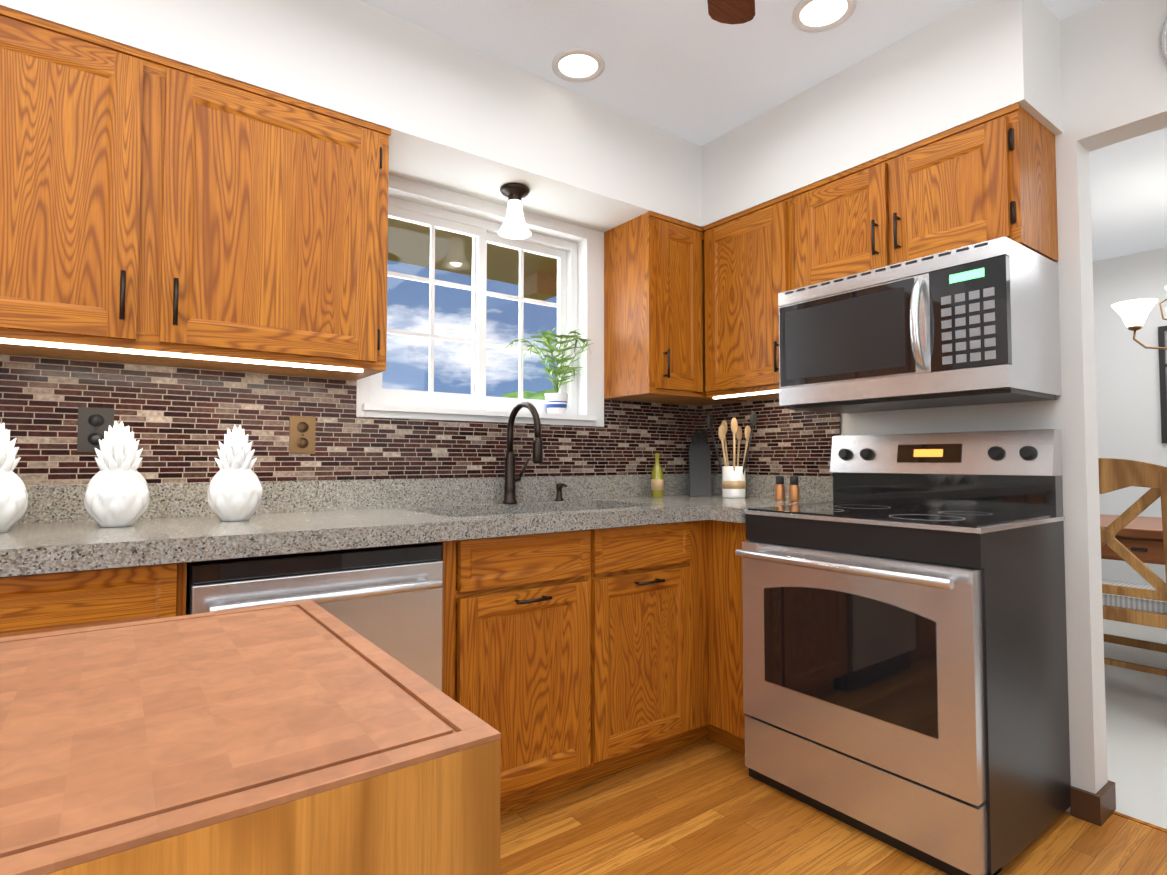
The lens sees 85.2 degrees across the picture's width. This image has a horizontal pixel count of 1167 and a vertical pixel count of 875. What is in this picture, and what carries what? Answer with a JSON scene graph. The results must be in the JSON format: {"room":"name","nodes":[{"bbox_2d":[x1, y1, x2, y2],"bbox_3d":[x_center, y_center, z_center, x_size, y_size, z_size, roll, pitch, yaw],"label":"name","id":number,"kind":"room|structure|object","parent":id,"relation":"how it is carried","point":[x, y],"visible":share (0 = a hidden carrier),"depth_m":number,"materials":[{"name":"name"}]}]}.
{"room":"kitchen","nodes":[
{"label":"kitchen","id":0,"kind":"room"},
{"bbox_2d":[0,0,1166,812],"bbox_3d":[1.140,-0.138,0.539,9.050,2.500,5.600,2,-3,-37],"label":"wall","id":1,"kind":"structure","parent":0,"point":[472,132],"depth_m":2.07,"materials":[{"name":"white paint"}]},
{"bbox_2d":[0,6,390,379],"bbox_3d":[-1.179,-0.594,1.722,1.233,0.772,0.356,2,-3,-37],"label":"upper cabinet","id":2,"kind":"object","parent":1,"relation":"attached to","point":[157,210],"visible":1,"depth_m":1.65,"materials":[{"name":"brown wood"}]},
{"bbox_2d":[0,354,840,485],"bbox_3d":[-0.375,-0.033,2.035,2.992,0.346,0.781,2,-3,-37],"label":"tile backsplash","id":3,"kind":"structure","parent":1,"relation":"attached to","point":[179,421],"depth_m":2.14,"materials":[{"name":"tile"}]},
{"bbox_2d":[77,407,113,451],"bbox_3d":[-1.363,-0.022,1.775,0.080,0.124,0.008,2,-3,-37],"label":"electrical outlet plate","id":4,"kind":"object","parent":3,"relation":"attached to","point":[93,424],"visible":0.9,"depth_m":1.77,"materials":[{"name":"grey plastic"}]},
{"bbox_2d":[289,416,315,453],"bbox_3d":[-0.928,-0.008,2.098,0.080,0.124,0.008,2,-3,-37],"label":"electrical outlet plate","id":5,"kind":"object","parent":3,"relation":"attached to","point":[302,429],"visible":1,"depth_m":2.10,"materials":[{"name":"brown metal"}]},
{"bbox_2d":[388,218,556,300],"bbox_3d":[-0.543,-1.275,3.984,7.000,0.220,2.130,2,-3,-37],"label":"eave","id":6,"kind":"object","parent":1,"relation":"attached to","point":[536,278],"depth_m":4.62,"materials":[{"name":"brown wood"}]},
{"bbox_2d":[361,196,596,425],"bbox_3d":[-0.402,-0.479,2.590,1.020,0.840,0.180,2,-3,-37],"label":"window","id":7,"kind":"structure","parent":1,"relation":"in","point":[477,404],"depth_m":2.61,"materials":[{"name":"white paint"}]},
{"bbox_2d":[506,326,592,413],"bbox_3d":[-0.137,-0.290,2.688,0.378,0.376,0.212,2,-3,-37],"label":"potted palm","id":8,"kind":"object","parent":7,"relation":"on","point":[556,402],"visible":0.96,"depth_m":2.74,"materials":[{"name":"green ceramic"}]},
{"bbox_2d":[498,183,531,238],"bbox_3d":[-0.263,-0.867,2.433,0.130,0.173,0.130,2,-3,-37],"label":"ceiling light","id":9,"kind":"object","parent":1,"relation":"attached to","point":[514,225],"visible":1,"depth_m":2.41,"materials":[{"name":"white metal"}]},
{"bbox_2d":[604,211,745,405],"bbox_3d":[0.450,-0.555,2.930,0.630,0.762,0.356,2,-3,-37],"label":"upper cabinet","id":10,"kind":"object","parent":1,"relation":"attached to","point":[654,306],"visible":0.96,"depth_m":2.74,"materials":[{"name":"brown wood"}]},
{"bbox_2d":[703,192,794,400],"bbox_3d":[0.777,-0.558,2.711,0.356,0.772,0.460,2,-3,-37],"label":"upper cabinet","id":11,"kind":"object","parent":1,"relation":"attached to","point":[749,254],"visible":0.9,"depth_m":2.62,"materials":[{"name":"brown wood"}]},
{"bbox_2d":[793,102,1057,288],"bbox_3d":[1.143,-0.757,2.225,0.356,0.410,0.764,2,-3,-37],"label":"upper cabinet","id":12,"kind":"object","parent":1,"relation":"attached to","point":[990,176],"visible":0.92,"depth_m":2.02,"materials":[{"name":"brown wood"}]},
{"bbox_2d":[778,237,1060,413],"bbox_3d":[1.096,-0.331,2.176,0.473,0.435,0.754,2,-3,-37],"label":"microwave","id":13,"kind":"object","parent":12,"relation":"attached to","point":[977,324],"visible":1,"depth_m":1.97,"materials":[{"name":"metal"}]},
{"bbox_2d":[1070,780,1115,825],"bbox_3d":[3.193,1.130,2.329,3.164,0.095,4.500,2,-3,-37],"label":"baseboard","id":14,"kind":"structure","parent":1,"relation":"attached to","point":[1098,808],"depth_m":1.93,"materials":[{"name":"brown wood"}]},
{"bbox_2d":[1158,326,1166,442],"bbox_3d":[4.077,-0.360,3.825,0.025,0.770,0.910,2,-3,-37],"label":"framed picture","id":15,"kind":"object","parent":1,"relation":"attached to","point":[1162,336],"visible":0.9,"depth_m":4.17,"materials":[{"name":"black"}]},
{"bbox_2d":[1161,17,1166,60],"bbox_3d":[1.759,-1.137,1.690,0.026,0.336,0.336,2,-3,-37],"label":"wall clock","id":16,"kind":"object","parent":1,"relation":"attached to","point":[1164,40],"visible":0.94,"depth_m":1.81,"materials":[{"name":"silver metal"}]},
{"bbox_2d":[359,0,1166,261],"bbox_3d":[1.151,-1.435,0.656,8.950,0.100,5.500,2,-3,-37],"label":"ceiling","id":17,"kind":"structure","parent":0,"point":[693,71],"depth_m":2.20,"materials":[{"name":"white paint"}]},
{"bbox_2d":[551,48,604,81],"bbox_3d":[-0.019,-1.323,2.263,0.190,0.006,0.190,2,-3,-37],"label":"recessed light","id":18,"kind":"object","parent":17,"relation":"in","point":[578,65],"visible":1,"depth_m":2.26,"materials":[{"name":"white paint"}]},
{"bbox_2d":[707,0,754,23],"bbox_3d":[0.186,-1.149,1.031,1.238,0.444,1.282,2,-3,-37],"label":"ceiling fan","id":19,"kind":"object","parent":17,"relation":"hanging from","point":[732,11],"visible":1,"depth_m":1.66,"materials":[{"name":"brown wood"}]},
{"bbox_2d":[792,0,855,31],"bbox_3d":[0.751,-1.333,1.989,0.190,0.006,0.190,2,-3,-37],"label":"recessed light","id":20,"kind":"object","parent":17,"relation":"in","point":[815,15],"visible":1,"depth_m":2.00,"materials":[{"name":"white paint"}]},
{"bbox_2d":[1111,286,1166,349],"bbox_3d":[3.104,-0.855,3.135,0.770,0.879,0.775,2,-3,-37],"label":"chandelier","id":21,"kind":"object","parent":17,"relation":"hanging from","point":[1133,314],"visible":1,"depth_m":3.30,"materials":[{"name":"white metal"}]},
{"bbox_2d":[500,619,1166,874],"bbox_3d":[1.151,1.137,0.563,8.950,0.053,5.500,2,-3,-37],"label":"floor","id":22,"kind":"structure","parent":0,"point":[707,807],"depth_m":1.90,"materials":[{"name":"brown wood"}]},
{"bbox_2d":[0,600,500,874],"bbox_3d":[-0.525,0.683,0.581,0.660,0.862,0.640,2,-3,-37],"label":"kitchen island","id":23,"kind":"object","parent":22,"relation":"on","point":[308,737],"visible":1,"depth_m":0.51,"materials":[{"name":"brown wood"}]},
{"bbox_2d":[186,542,442,690],"bbox_3d":[-0.777,0.726,1.767,0.598,0.862,0.634,2,-3,-37],"label":"dishwasher","id":24,"kind":"object","parent":22,"relation":"on","point":[388,600],"visible":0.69,"depth_m":1.61,"materials":[{"name":"metal"}]},
{"bbox_2d":[0,474,832,817],"bbox_3d":[-0.375,0.653,2.010,2.992,1.025,0.781,2,-3,-37],"label":"base cabinet","id":25,"kind":"object","parent":22,"relation":"on","point":[592,628],"visible":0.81,"depth_m":1.99,"materials":[{"name":"brown wood"}]},
{"bbox_2d":[0,423,27,531],"bbox_3d":[-1.379,0.087,1.477,0.135,0.266,0.135,2,-3,-37],"label":"pineapple","id":26,"kind":"object","parent":25,"relation":"on","point":[13,499],"visible":1,"depth_m":1.47,"materials":[{"name":"white ceramic"}]},
{"bbox_2d":[84,421,149,526],"bbox_3d":[-1.186,0.092,1.620,0.135,0.266,0.135,2,-3,-37],"label":"pineapple","id":27,"kind":"object","parent":25,"relation":"on","point":[117,492],"visible":1,"depth_m":1.59,"materials":[{"name":"white ceramic"}]},
{"bbox_2d":[207,425,262,520],"bbox_3d":[-0.973,0.098,1.778,0.135,0.266,0.135,2,-3,-37],"label":"pineapple","id":28,"kind":"object","parent":25,"relation":"on","point":[235,491],"visible":1,"depth_m":1.74,"materials":[{"name":"white ceramic"}]},
{"bbox_2d":[502,401,542,503],"bbox_3d":[-0.211,0.058,2.421,0.110,0.392,0.249,2,-3,-37],"label":"faucet","id":29,"kind":"object","parent":25,"relation":"on","point":[511,478],"visible":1,"depth_m":2.46,"materials":[{"name":"brown metal"}]},
{"bbox_2d":[554,483,566,500],"bbox_3d":[-0.091,0.225,2.615,0.040,0.073,0.071,2,-3,-37],"label":"soap dispenser","id":30,"kind":"object","parent":25,"relation":"on","point":[559,487],"visible":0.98,"depth_m":2.62,"materials":[{"name":"brown metal"}]},
{"bbox_2d":[651,453,663,496],"bbox_3d":[0.338,0.172,2.911,0.056,0.200,0.057,2,-3,-37],"label":"olive oil bottle","id":31,"kind":"object","parent":25,"relation":"on","point":[657,484],"visible":1,"depth_m":2.89,"materials":[{"name":"yellow"}]},
{"bbox_2d":[689,429,711,495],"bbox_3d":[0.559,0.117,3.052,0.100,0.318,0.206,0,-2,8],"label":"knife block","id":32,"kind":"object","parent":25,"relation":"on","point":[699,467],"visible":0.98,"depth_m":3.01,"materials":[{"name":"black"}]},
{"bbox_2d":[706,411,756,497],"bbox_3d":[0.682,0.077,2.868,0.178,0.386,0.216,2,-3,-37],"label":"utensil crock","id":33,"kind":"object","parent":25,"relation":"on","point":[733,481],"visible":1,"depth_m":2.83,"materials":[{"name":"white ceramic"}]},
{"bbox_2d":[775,476,784,499],"bbox_3d":[0.830,0.213,2.683,0.042,0.100,0.042,2,-3,-37],"label":"shaker","id":34,"kind":"object","parent":25,"relation":"on","point":[779,490],"visible":1,"depth_m":2.67,"materials":[{"name":"orange metal"}]},
{"bbox_2d":[789,476,799,500],"bbox_3d":[0.872,0.211,2.627,0.042,0.100,0.042,2,-3,-37],"label":"shaker","id":35,"kind":"object","parent":25,"relation":"on","point":[794,491],"visible":1,"depth_m":2.61,"materials":[{"name":"orange metal"}]},
{"bbox_2d":[735,429,1070,874],"bbox_3d":[0.995,0.572,2.068,0.707,1.190,0.760,2,-3,-37],"label":"range","id":36,"kind":"object","parent":22,"relation":"on","point":[905,678],"visible":1,"depth_m":1.85,"materials":[{"name":"metal"}]},
{"bbox_2d":[1098,458,1166,676],"bbox_3d":[2.414,0.643,2.853,0.525,1.099,0.471,2,-3,-37],"label":"dining chair","id":37,"kind":"object","parent":22,"relation":"on","point":[1139,604],"visible":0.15,"depth_m":2.67,"materials":[{"name":"brown wood"}]},
{"bbox_2d":[1100,514,1164,564],"bbox_3d":[3.316,0.812,2.869,0.920,0.762,2.300,2,-3,-37],"label":"dining table","id":38,"kind":"object","parent":22,"relation":"on","point":[1140,538],"visible":0.15,"depth_m":3.06,"materials":[{"name":"brown wood"}]},
{"label":"outside","id":39,"kind":"structure","parent":0,"visible":0},
{"bbox_3d":[-18.341,3.837,45.430,100.000,0.200,89.500,2,-3,-37],"label":"ground","id":40,"kind":"structure","parent":39,"visible":0},
{"bbox_2d":[501,389,554,399],"bbox_3d":[-1.534,-2.048,35.217,46.341,10.823,13.804,2,-3,-37],"label":"trees","id":41,"kind":"object","parent":40,"relation":"on","point":[530,395],"depth_m":32.87,"materials":[{"name":"green plant"}]}
]}

